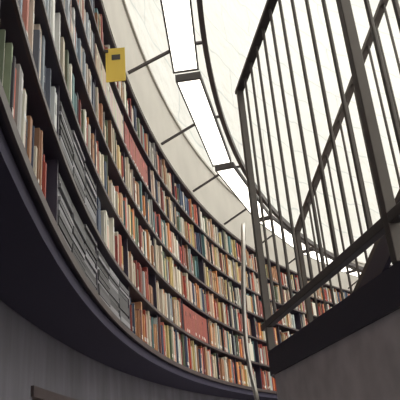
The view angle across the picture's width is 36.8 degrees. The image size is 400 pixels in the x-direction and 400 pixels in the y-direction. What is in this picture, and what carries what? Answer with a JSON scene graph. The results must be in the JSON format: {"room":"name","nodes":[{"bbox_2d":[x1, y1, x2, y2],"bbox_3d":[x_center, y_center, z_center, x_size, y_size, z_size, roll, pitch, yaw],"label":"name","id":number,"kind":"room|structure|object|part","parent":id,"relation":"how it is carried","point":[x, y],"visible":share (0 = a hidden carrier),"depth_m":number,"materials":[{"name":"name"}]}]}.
{"room":"library","nodes":[
{"label":"library","id":0,"kind":"room"},
{"bbox_2d":[0,300,240,399],"bbox_3d":[12.858,0.482,2.566,27.723,2.327,27.967,16,-31,-40],"label":"wall","id":1,"kind":"structure","parent":0,"point":[16,332],"depth_m":2.89,"materials":[{"name":"concrete"}]},
{"bbox_2d":[31,385,76,399],"bbox_3d":[-0.829,1.160,3.442,0.179,0.050,1.260,-6,-23,3],"label":"trim","id":2,"kind":"structure","parent":1,"relation":"attached to","point":[37,393],"depth_m":3.04,"materials":[{"name":"brown wood"}]},
{"bbox_2d":[32,325,93,399],"bbox_3d":[-0.877,0.982,3.522,0.213,0.347,1.217,-6,-23,3],"label":"lintel","id":3,"kind":"object","parent":1,"relation":"attached to","point":[58,368],"visible":0.42,"depth_m":3.41,"materials":[{"name":"paint"}]},
{"bbox_2d":[0,127,277,399],"bbox_3d":[9.177,1.457,6.998,26.948,0.055,15.582,13,-29,-35],"label":"soffit","id":4,"kind":"structure","parent":1,"relation":"attached to","point":[36,282],"depth_m":2.59,"materials":[{"name":"grey paint"}]},
{"bbox_2d":[0,0,364,393],"bbox_3d":[9.072,0.180,7.539,26.918,2.724,15.567,13,-29,-35],"label":"bookshelf","id":5,"kind":"object","parent":1,"relation":"attached to","point":[186,166],"visible":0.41,"depth_m":4.40,"materials":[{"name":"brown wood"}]},
{"bbox_2d":[104,47,125,82],"bbox_3d":[-0.534,-0.849,3.779,0.130,0.250,0.023,-5,-23,0],"label":"sign","id":6,"kind":"object","parent":5,"relation":"attached to","point":[115,57],"visible":1,"depth_m":3.77,"materials":[{"name":"yellow plastic"}]},
{"bbox_2d":[111,54,119,59],"bbox_3d":[-0.531,-0.901,3.799,0.055,0.040,0.008,-5,-23,1],"label":"print","id":7,"kind":"object","parent":6,"relation":"attached to","point":[113,56],"depth_m":3.80,"materials":[{"name":"grey"}]},
{"bbox_2d":[0,0,349,390],"bbox_3d":[9.007,0.487,7.370,26.717,1.967,15.247,13,-29,-36],"label":"books","id":8,"kind":"object","parent":5,"relation":"on","point":[77,235],"visible":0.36,"depth_m":4.47,"materials":[{"name":"multicoloured paper"}]},
{"bbox_2d":[255,183,294,247],"label":"fluorescent light ring","id":9,"kind":"object","parent":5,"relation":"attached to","point":[287,229],"depth_m":8.35,"materials":[{"name":"grey"}]},
{"bbox_3d":[9.247,-0.737,7.586,25.020,0.070,14.467,13,-29,-35],"label":"rail","id":10,"kind":"part","parent":9,"relation":"part of","materials":[{"name":"grey metal"}]},
{"bbox_2d":[125,0,399,264],"bbox_3d":[12.013,-7.385,5.858,26.978,11.738,26.978,-5,-23,0],"label":"ceiling","id":11,"kind":"structure","parent":0,"point":[231,26],"depth_m":13.07,"materials":[{"name":"white paint"}]},
{"bbox_2d":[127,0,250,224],"label":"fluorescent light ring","id":12,"kind":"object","parent":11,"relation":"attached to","point":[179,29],"depth_m":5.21,"materials":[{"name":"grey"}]},
{"bbox_2d":[275,309,399,399],"bbox_3d":[0.631,0.726,0.068,0.157,1.824,3.327,-1,-23,-10],"label":"wall","id":13,"kind":"structure","parent":0,"point":[364,364],"depth_m":1.32,"materials":[{"name":"concrete"}]},
{"bbox_2d":[268,260,399,378],"bbox_3d":[1.258,0.173,1.319,2.122,0.076,5.156,-5,-23,0],"label":"stair stringer","id":14,"kind":"object","parent":13,"relation":"on","point":[379,297],"depth_m":1.35,"materials":[{"name":"black metal"}]},
{"bbox_2d":[235,0,399,350],"bbox_3d":[0.423,-0.602,0.726,0.030,1.008,3.260,-1,-23,-10],"label":"railing","id":15,"kind":"object","parent":14,"relation":"on","point":[388,224],"visible":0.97,"depth_m":1.53,"materials":[{"name":"grey metal"}]},
{"bbox_2d":[294,0,399,323],"bbox_3d":[1.641,-0.856,3.115,1.150,3.217,3.059,4,-25,-21],"label":"railing","id":16,"kind":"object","parent":14,"relation":"on","point":[378,261],"depth_m":3.39,"materials":[{"name":"grey metal"}]},
{"label":"floor","id":17,"kind":"structure","parent":0,"visible":0},
{"bbox_2d":[241,222,258,399],"bbox_3d":[0.343,1.407,2.818,0.068,2.783,0.396,-10,-24,11],"label":"pole","id":18,"kind":"object","parent":17,"relation":"on","point":[243,225],"visible":1,"depth_m":3.00,"materials":[{"name":"grey metal"}]}
]}

